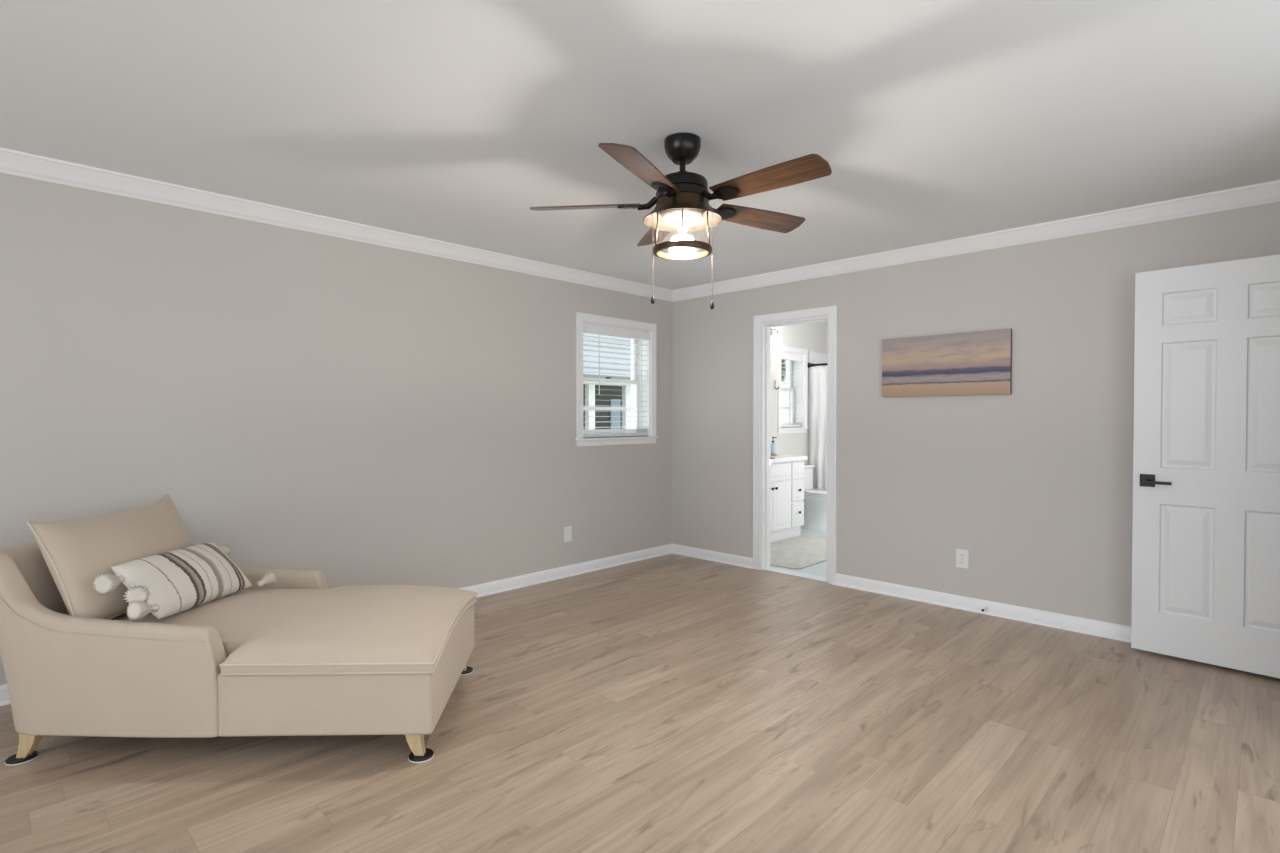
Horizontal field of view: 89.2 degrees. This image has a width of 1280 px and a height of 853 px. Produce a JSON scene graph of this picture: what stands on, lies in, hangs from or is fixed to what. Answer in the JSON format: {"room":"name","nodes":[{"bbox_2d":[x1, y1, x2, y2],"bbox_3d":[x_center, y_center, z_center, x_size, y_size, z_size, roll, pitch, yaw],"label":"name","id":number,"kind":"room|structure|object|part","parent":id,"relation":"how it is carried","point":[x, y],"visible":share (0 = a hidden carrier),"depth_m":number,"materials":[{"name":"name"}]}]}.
{"room":"bedroom","nodes":[
{"label":"bedroom","id":0,"kind":"room"},
{"bbox_2d":[0,173,827,684],"bbox_3d":[-1.529,-0.010,4.372,0.240,2.440,11.800,1,1,44],"label":"wall","id":1,"kind":"structure","parent":0,"point":[352,412],"depth_m":3.79,"materials":[{"name":"paint"}]},
{"bbox_2d":[0,544,671,705],"bbox_3d":[-2.620,1.186,3.079,0.024,0.086,8.400,1,1,44],"label":"baseboard","id":2,"kind":"structure","parent":1,"relation":"attached to","point":[484,589],"depth_m":5.10,"materials":[{"name":"white paint"}]},
{"bbox_2d":[0,147,672,301],"bbox_3d":[-2.603,-1.165,3.027,0.072,0.090,8.400,1,1,44],"label":"trim","id":3,"kind":"structure","parent":1,"relation":"attached to","point":[12,162],"depth_m":3.62,"materials":[{"name":"white paint"}]},
{"bbox_2d":[564,526,571,541],"bbox_3d":[-0.577,0.860,5.186,0.008,0.120,0.080,1,1,44],"label":"wall plate","id":4,"kind":"object","parent":1,"relation":"attached to","point":[567,530],"visible":1,"depth_m":5.18,"materials":[{"name":"white plastic"}]},
{"bbox_2d":[575,312,658,446],"bbox_3d":[-0.262,-0.384,5.645,0.274,1.083,0.958,1,1,44],"label":"window","id":5,"kind":"structure","parent":1,"relation":"in","point":[646,388],"depth_m":5.85,"materials":[{"name":"white paint"}]},
{"bbox_3d":[-0.337,-0.159,5.721,0.015,0.030,0.786,1,1,44],"label":"screen rail","id":6,"kind":"part","parent":5,"relation":"part of","materials":[{"name":"white paint"}]},
{"bbox_3d":[-0.281,-0.162,5.667,0.028,0.505,0.766,1,1,44],"label":"sash","id":7,"kind":"part","parent":5,"relation":"part of","materials":[{"name":"white paint"}]},
{"bbox_3d":[-0.304,-0.616,5.683,0.028,0.474,0.766,1,1,44],"label":"sash","id":8,"kind":"part","parent":5,"relation":"part of","materials":[{"name":"white paint"}]},
{"bbox_2d":[583,323,648,437],"bbox_3d":[-0.213,-0.382,5.597,0.078,0.939,0.784,1,1,44],"label":"window blind","id":9,"kind":"object","parent":5,"relation":"attached to","point":[599,330],"visible":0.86,"depth_m":5.56,"materials":[{"name":"white paint"}]},
{"bbox_3d":[-0.221,0.072,5.611,0.052,0.032,0.772,1,1,44],"label":"rail","id":10,"kind":"part","parent":9,"relation":"part of","materials":[{"name":"white plastic"}]},
{"bbox_3d":[-0.262,0.100,5.652,0.274,0.018,0.958,1,1,44],"label":"sill","id":11,"kind":"part","parent":5,"relation":"part of","materials":[{"name":"white paint"}]},
{"bbox_2d":[771,328,782,344],"bbox_3d":[1.193,-0.987,6.851,0.184,0.200,0.970,1,1,44],"label":"vanity light","id":12,"kind":"object","parent":1,"relation":"attached to","point":[777,340],"visible":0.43,"depth_m":7.09,"materials":[{"name":"white glass"}]},
{"bbox_3d":[1.508,-0.951,7.123,0.110,0.120,0.110,1,1,44],"label":"glass","id":13,"kind":"part","parent":12,"relation":"part of","materials":[{"name":"white glass"}]},
{"bbox_2d":[777,345,808,433],"bbox_3d":[1.709,-0.425,7.672,0.274,1.006,0.659,1,1,44],"label":"window","id":14,"kind":"structure","parent":1,"relation":"in","point":[796,413],"depth_m":7.79,"materials":[{"name":"white paint"}]},
{"bbox_3d":[1.690,-0.223,7.693,0.028,0.468,0.471,1,1,44],"label":"sash","id":15,"kind":"part","parent":14,"relation":"part of","materials":[{"name":"white paint"}]},
{"bbox_3d":[1.667,-0.639,7.710,0.028,0.436,0.471,1,1,44],"label":"sash","id":16,"kind":"part","parent":14,"relation":"part of","materials":[{"name":"white paint"}]},
{"bbox_2d":[781,352,801,426],"bbox_3d":[1.759,-0.424,7.624,0.078,0.864,0.489,1,1,44],"label":"window blind","id":17,"kind":"object","parent":14,"relation":"attached to","point":[784,356],"visible":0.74,"depth_m":7.63,"materials":[{"name":"white paint"}]},
{"bbox_3d":[1.751,-0.008,7.638,0.052,0.032,0.477,1,1,44],"label":"rail","id":18,"kind":"part","parent":17,"relation":"part of","materials":[{"name":"white plastic"}]},
{"bbox_3d":[1.832,-0.419,7.750,0.002,0.798,0.002,-1,1,-37],"label":"ladder cord","id":19,"kind":"part","parent":17,"relation":"part of","materials":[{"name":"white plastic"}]},
{"bbox_3d":[1.709,0.020,7.678,0.274,0.018,0.659,1,1,44],"label":"sill","id":20,"kind":"part","parent":14,"relation":"part of","materials":[{"name":"white paint"}]},
{"bbox_2d":[808,363,826,367],"bbox_3d":[2.617,-0.733,7.304,1.599,0.064,0.064,1,1,44],"label":"shower rod","id":21,"kind":"object","parent":1,"relation":"attached to","point":[809,364],"visible":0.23,"depth_m":7.79,"materials":[{"name":"black metal"}]},
{"bbox_2d":[809,366,826,488],"bbox_3d":[2.520,0.180,7.357,1.352,1.772,0.074,1,1,44],"label":"shower curtain","id":22,"kind":"object","parent":21,"relation":"hanging from","point":[818,375],"visible":0.13,"depth_m":7.71,"materials":[{"name":"white fabric"}]},
{"bbox_2d":[0,0,1279,324],"bbox_3d":[0.408,-1.226,2.387,5.760,0.050,11.920,1,1,44],"label":"ceiling","id":23,"kind":"structure","parent":0,"point":[933,121],"depth_m":2.45,"materials":[{"name":"paint"}]},
{"bbox_2d":[530,133,831,308],"bbox_3d":[0.215,-0.849,2.705,1.218,0.713,1.257,1,1,44],"label":"ceiling fan","id":24,"kind":"object","parent":23,"relation":"hanging from","point":[682,197],"visible":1,"depth_m":2.65,"materials":[{"name":"brown wood"}]},
{"bbox_3d":[-0.234,-0.939,2.777,0.480,0.006,0.138,0,15,6],"label":"fan blade","id":25,"kind":"part","parent":24,"relation":"part of","materials":[{"name":"brown wood"}]},
{"bbox_3d":[0.001,-0.948,2.749,0.193,0.060,0.080,0,15,6],"label":"blade arm","id":26,"kind":"part","parent":24,"relation":"part of","materials":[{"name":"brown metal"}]},
{"bbox_3d":[0.009,-0.933,2.354,0.138,0.006,0.480,16,7,23],"label":"fan blade","id":27,"kind":"part","parent":24,"relation":"part of","materials":[{"name":"brown wood"}]},
{"bbox_3d":[0.054,-0.724,2.743,0.003,0.345,0.003,1,1,44],"label":"pull chain","id":28,"kind":"part","parent":24,"relation":"part of","materials":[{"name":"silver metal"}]},
{"bbox_3d":[0.094,-0.944,3.138,0.138,0.006,0.480,-14,4,-11],"label":"fan blade","id":29,"kind":"part","parent":24,"relation":"part of","materials":[{"name":"brown wood"}]},
{"bbox_3d":[0.070,-0.834,2.741,0.016,0.165,0.007,0,1,4],"label":"cage rod","id":30,"kind":"part","parent":24,"relation":"part of","materials":[{"name":"brown metal"}]},
{"bbox_3d":[0.108,-0.945,2.568,0.080,0.060,0.193,16,7,23],"label":"blade arm","id":31,"kind":"part","parent":24,"relation":"part of","materials":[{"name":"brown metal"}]},
{"bbox_3d":[0.179,-0.799,2.734,0.093,0.054,0.093,1,1,44],"label":"bulb","id":32,"kind":"part","parent":24,"relation":"part of","materials":[{"name":"white glass"}]},
{"bbox_3d":[0.179,-0.897,2.733,0.176,0.039,0.176,1,1,44],"label":"socket plate","id":33,"kind":"part","parent":24,"relation":"part of","materials":[{"name":"white ceramic"}]},
{"bbox_3d":[0.179,-0.908,2.733,0.333,0.085,0.333,1,1,44],"label":"lamp shade","id":34,"kind":"part","parent":24,"relation":"part of","materials":[{"name":"brown metal"}]},
{"bbox_3d":[0.172,-0.832,2.625,0.007,0.165,0.016,0,1,4],"label":"cage rod","id":35,"kind":"part","parent":24,"relation":"part of","materials":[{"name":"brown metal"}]},
{"bbox_2d":[678,217,686,230],"bbox_3d":[0.179,-0.851,2.733,0.038,0.054,0.038,1,1,44],"label":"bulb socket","id":36,"kind":"object","parent":24,"relation":"attached to","point":[679,218],"depth_m":2.72,"materials":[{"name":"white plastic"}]},
{"bbox_3d":[0.287,-0.834,2.727,0.016,0.165,0.007,0,1,4],"label":"cage rod","id":37,"kind":"part","parent":24,"relation":"part of","materials":[{"name":"brown metal"}]},
{"bbox_3d":[0.303,-0.711,2.727,0.003,0.370,0.003,1,1,44],"label":"pull chain","id":38,"kind":"part","parent":24,"relation":"part of","materials":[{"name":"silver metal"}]},
{"bbox_3d":[0.312,-0.946,2.614,0.193,0.060,0.080,1,-13,42],"label":"blade arm","id":39,"kind":"part","parent":24,"relation":"part of","materials":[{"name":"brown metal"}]},
{"bbox_3d":[0.333,-0.949,2.823,0.193,0.060,0.080,0,-13,-30],"label":"blade arm","id":40,"kind":"part","parent":24,"relation":"part of","materials":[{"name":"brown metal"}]},
{"bbox_3d":[0.539,-0.941,2.938,0.480,0.006,0.138,0,-13,-30],"label":"fan blade","id":41,"kind":"part","parent":24,"relation":"part of","materials":[{"name":"brown wood"}]},
{"bbox_3d":[0.486,-0.934,2.453,0.480,0.006,0.138,1,-13,42],"label":"fan blade","id":42,"kind":"part","parent":24,"relation":"part of","materials":[{"name":"brown wood"}]},
{"bbox_2d":[0,528,1279,852],"bbox_3d":[0.485,1.264,2.431,5.420,0.050,11.800,1,1,44],"label":"floor","id":43,"kind":"structure","parent":0,"point":[669,703],"depth_m":2.46,"materials":[{"name":"brown wood"}]},
{"bbox_2d":[4,751,38,765],"bbox_3d":[-2.303,1.234,2.418,0.094,0.010,0.094,1,1,44],"label":"slider","id":44,"kind":"object","parent":43,"relation":"on","point":[12,760],"visible":0.86,"depth_m":2.40,"materials":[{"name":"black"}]},
{"bbox_2d":[0,541,477,757],"bbox_3d":[-1.618,0.842,2.818,1.717,0.766,0.952,0,1,-1],"label":"chaise longue","id":45,"kind":"object","parent":43,"relation":"on","point":[296,655],"visible":0.81,"depth_m":2.38,"materials":[{"name":"fabric"}]},
{"bbox_3d":[-2.279,1.181,2.430,0.074,0.098,0.050,0,1,-1],"label":"leg","id":46,"kind":"part","parent":45,"relation":"part of","materials":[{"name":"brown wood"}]},
{"bbox_2d":[26,494,192,618],"bbox_3d":[-2.190,0.553,2.785,0.294,0.445,0.730,0,1,-3],"label":"pillow","id":47,"kind":"object","parent":45,"relation":"on","point":[74,552],"visible":0.63,"depth_m":2.56,"materials":[{"name":"fabric"}]},
{"bbox_3d":[-2.010,0.794,2.808,0.929,0.673,0.934,0,1,-1],"label":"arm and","id":48,"kind":"part","parent":45,"relation":"part of","materials":[{"name":"fabric"}]},
{"bbox_2d":[92,542,275,620],"bbox_3d":[-1.916,0.645,2.740,0.310,0.228,0.724,0,1,8],"label":"lumbar pillow","id":49,"kind":"object","parent":45,"relation":"on","point":[166,584],"visible":1,"depth_m":2.64,"materials":[{"name":"fabric"}]},
{"bbox_2d":[112,584,476,672],"bbox_3d":[-1.496,0.817,2.821,1.467,0.151,0.944,0,1,-1],"label":"seat cushion","id":50,"kind":"object","parent":45,"relation":"on","point":[276,628],"depth_m":2.48,"materials":[{"name":"fabric"}]},
{"bbox_3d":[-1.522,0.989,2.822,1.495,0.283,0.910,0,1,-1],"label":"seat","id":51,"kind":"part","parent":45,"relation":"part of","materials":[{"name":"fabric"}]},
{"bbox_3d":[-0.846,1.181,2.447,0.074,0.098,0.050,0,1,-1],"label":"leg","id":52,"kind":"part","parent":45,"relation":"part of","materials":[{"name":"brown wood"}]},
{"bbox_2d":[408,748,433,762],"bbox_3d":[-0.821,1.233,2.436,0.094,0.010,0.094,1,1,44],"label":"slider","id":53,"kind":"object","parent":43,"relation":"on","point":[429,753],"visible":0.81,"depth_m":2.42,"materials":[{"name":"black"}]},
{"bbox_2d":[461,666,473,674],"bbox_3d":[-0.881,1.222,3.248,0.094,0.010,0.094,1,1,44],"label":"slider","id":54,"kind":"object","parent":43,"relation":"on","point":[469,670],"visible":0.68,"depth_m":3.23,"materials":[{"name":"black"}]},
{"bbox_2d":[770,460,803,542],"bbox_3d":[1.102,0.771,6.585,0.455,0.812,1.525,1,1,44],"label":"bathroom vanity","id":55,"kind":"object","parent":43,"relation":"on","point":[787,481],"visible":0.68,"depth_m":6.74,"materials":[{"name":"white paint"}]},
{"bbox_3d":[1.207,0.820,6.419,0.024,0.490,0.372,1,1,44],"label":"door","id":56,"kind":"part","parent":55,"relation":"part of","materials":[{"name":"white paint"}]},
{"bbox_3d":[1.330,0.468,6.540,0.024,0.170,0.725,1,1,44],"label":"drawer","id":57,"kind":"part","parent":55,"relation":"part of","materials":[{"name":"white paint"}]},
{"bbox_3d":[1.462,0.816,6.681,0.024,0.490,0.347,1,1,44],"label":"door","id":58,"kind":"part","parent":55,"relation":"part of","materials":[{"name":"white paint"}]},
{"bbox_2d":[771,455,807,462],"bbox_3d":[1.099,0.306,6.581,0.452,0.120,1.565,1,1,44],"label":"countertop","id":59,"kind":"structure","parent":55,"relation":"on","point":[778,458],"depth_m":6.77,"materials":[{"name":"white stone"}]},
{"bbox_3d":[1.456,0.310,7.102,0.100,0.011,0.100,1,1,44],"label":"soap dish","id":60,"kind":"object","parent":59,"relation":"on","visible":0},
{"bbox_2d":[771,437,776,453],"bbox_3d":[1.457,0.209,7.100,0.070,0.188,0.070,0,1,-1],"label":"soap bottle","id":61,"kind":"object","parent":60,"relation":"on","point":[773,445],"visible":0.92,"depth_m":7.08,"materials":[{"name":"blue plastic"}]},
{"bbox_3d":[1.680,0.933,6.907,0.024,0.250,0.240,1,1,44],"label":"drawer","id":62,"kind":"part","parent":55,"relation":"part of","materials":[{"name":"white paint"}]},
{"bbox_3d":[1.680,0.678,6.904,0.024,0.220,0.240,1,1,44],"label":"drawer","id":63,"kind":"part","parent":55,"relation":"part of","materials":[{"name":"white paint"}]},
{"bbox_3d":[1.680,0.463,6.901,0.024,0.170,0.240,1,1,44],"label":"drawer","id":64,"kind":"part","parent":55,"relation":"part of","materials":[{"name":"white paint"}]},
{"bbox_2d":[770,535,826,568],"bbox_3d":[1.541,1.175,6.191,0.780,0.015,1.465,1,1,44],"label":"bath mat","id":65,"kind":"object","parent":43,"relation":"on","point":[802,551],"visible":0.51,"depth_m":6.07,"materials":[{"name":"white fabric"}]},
{"bbox_2d":[801,464,826,530],"bbox_3d":[2.060,0.811,7.387,0.700,0.710,0.410,1,1,44],"label":"toilet","id":66,"kind":"object","parent":43,"relation":"on","point":[815,500],"visible":0.43,"depth_m":7.34,"materials":[{"name":"white ceramic"}]},
{"bbox_3d":[1.863,0.633,7.576,0.140,0.300,0.390,1,1,44],"label":"tank","id":67,"kind":"part","parent":66,"relation":"part of","materials":[{"name":"white ceramic"}]},
{"bbox_3d":[1.865,0.468,7.572,0.155,0.030,0.410,1,1,44],"label":"tank lid","id":68,"kind":"part","parent":66,"relation":"part of","materials":[{"name":"white ceramic"}]},
{"bbox_3d":[2.092,0.971,7.365,0.590,0.390,0.371,1,1,44],"label":"bowl","id":69,"kind":"part","parent":66,"relation":"part of","materials":[{"name":"white ceramic"}]},
{"bbox_3d":[2.127,0.765,7.329,0.525,0.020,0.392,1,1,44],"label":"seat","id":70,"kind":"part","parent":66,"relation":"part of","materials":[{"name":"white ceramic"}]},
{"bbox_3d":[2.127,0.739,7.328,0.525,0.024,0.392,1,1,44],"label":"lid","id":71,"kind":"part","parent":66,"relation":"part of","materials":[{"name":"white ceramic"}]},
{"bbox_3d":[2.877,0.967,7.622,1.534,0.390,0.722,1,1,44],"label":"bathtub","id":72,"kind":"object","parent":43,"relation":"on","visible":0},
{"bbox_2d":[808,351,826,463],"bbox_3d":[2.888,-0.075,7.593,1.599,1.675,0.779,1,1,44],"label":"tub surround","id":73,"kind":"object","parent":72,"relation":"on","point":[814,357],"visible":0.16,"depth_m":7.92,"materials":[{"name":"white tile"}]},
{"bbox_2d":[672,202,1279,625],"bbox_3d":[2.256,-0.008,4.220,5.400,2.440,0.060,1,1,44],"label":"wall","id":74,"kind":"structure","parent":0,"point":[1035,481],"depth_m":4.23,"materials":[{"name":"paint"}]},
{"bbox_2d":[672,544,752,568],"bbox_3d":[0.621,1.147,5.769,0.918,0.086,0.024,1,1,44],"label":"baseboard","id":75,"kind":"structure","parent":74,"relation":"attached to","point":[747,562],"depth_m":5.74,"materials":[{"name":"white paint"}]},
{"bbox_2d":[753,305,837,583],"bbox_3d":[1.268,0.139,5.225,0.747,2.116,0.160,1,1,44],"label":"door frame","id":76,"kind":"structure","parent":74,"relation":"in","point":[762,324],"depth_m":5.38,"materials":[{"name":"white paint"}]},
{"bbox_2d":[882,329,1011,396],"bbox_3d":[2.037,-0.413,4.366,0.825,0.410,0.026,1,1,44],"label":"beach canvas","id":77,"kind":"object","parent":74,"relation":"attached to","point":[978,362],"visible":1,"depth_m":4.33,"materials":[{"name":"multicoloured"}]},
{"bbox_2d":[956,549,968,568],"bbox_3d":[2.135,0.877,4.302,0.080,0.124,0.010,1,1,44],"label":"electrical outlet","id":78,"kind":"object","parent":74,"relation":"attached to","point":[962,556],"visible":1,"depth_m":4.30,"materials":[{"name":"white plastic"}]},
{"bbox_2d":[672,180,1279,301],"bbox_3d":[1.816,-1.188,4.539,4.300,0.090,0.072,1,1,44],"label":"trim","id":79,"kind":"structure","parent":74,"relation":"attached to","point":[1268,192],"depth_m":4.01,"materials":[{"name":"white paint"}]},
{"bbox_2d":[832,573,1130,642],"bbox_3d":[2.422,1.172,4.017,2.655,0.086,0.024,1,1,44],"label":"baseboard","id":80,"kind":"structure","parent":74,"relation":"attached to","point":[1114,631],"depth_m":4.16,"materials":[{"name":"white paint"}]},
{"bbox_3d":[3.025,0.015,2.629,0.120,2.440,1.150,1,1,44],"label":"wall","id":81,"kind":"structure","parent":0,"visible":0},
{"bbox_3d":[2.947,0.170,2.651,0.020,2.130,0.950,1,1,44],"label":"door","id":82,"kind":"structure","parent":81,"relation":"in","visible":0},
{"bbox_2d":[1131,254,1279,677],"bbox_3d":[2.957,0.192,3.241,0.143,2.030,0.793,-1,1,-44],"label":"door","id":83,"kind":"structure","parent":82,"relation":"attached to","point":[1206,531],"depth_m":3.29,"materials":[{"name":"white paint"}]},
{"bbox_3d":[2.711,0.288,3.467,0.010,0.066,0.065,-1,1,-44],"label":"handle","id":84,"kind":"part","parent":83,"relation":"part of","materials":[{"name":"black metal"}]},
{"bbox_3d":[2.724,0.292,3.415,0.044,0.024,0.116,-1,1,-44],"label":"lever","id":85,"kind":"part","parent":83,"relation":"part of","materials":[{"name":"black metal"}]},
{"label":"outside","id":86,"kind":"structure","parent":0,"visible":0},
{"bbox_3d":[-8.801,1.404,18.440,29.750,0.100,55.000,1,1,44],"label":"ground","id":87,"kind":"structure","parent":86,"visible":0},
{"bbox_2d":[583,333,630,432],"bbox_3d":[-4.132,-0.744,12.752,4.235,4.362,14.000,1,1,44],"label":"neighbor house","id":88,"kind":"structure","parent":87,"relation":"on","point":[614,391],"depth_m":15.13,"materials":[{"name":"grey"}]},
{"bbox_3d":[-1.038,0.216,13.502,0.120,2.180,0.170,1,1,44],"label":"porch post","id":89,"kind":"part","parent":88,"relation":"part of","materials":[{"name":"white paint"}]},
{"bbox_3d":[-0.668,0.259,17.384,0.060,1.980,0.350,1,1,44],"label":"door","id":90,"kind":"part","parent":88,"relation":"part of","materials":[{"name":"blue paint"}]},
{"bbox_3d":[-0.292,0.205,14.269,0.120,2.180,0.170,1,1,44],"label":"porch post","id":91,"kind":"part","parent":88,"relation":"part of","materials":[{"name":"white paint"}]},
{"bbox_2d":[781,360,785,422],"bbox_3d":[3.953,-0.850,25.534,3.700,4.200,11.600,1,1,44],"label":"house","id":92,"kind":"structure","parent":87,"relation":"on","point":[783,385],"depth_m":25.09,"materials":[{"name":"white paint"}]},
{"bbox_2d":[781,360,785,380],"bbox_3d":[3.038,-0.414,15.187,1.164,3.637,1.159,1,1,44],"label":"tree","id":93,"kind":"object","parent":87,"relation":"on","point":[782,361],"visible":0.06,"depth_m":15.02,"materials":[{"name":"green plant"}]}
]}

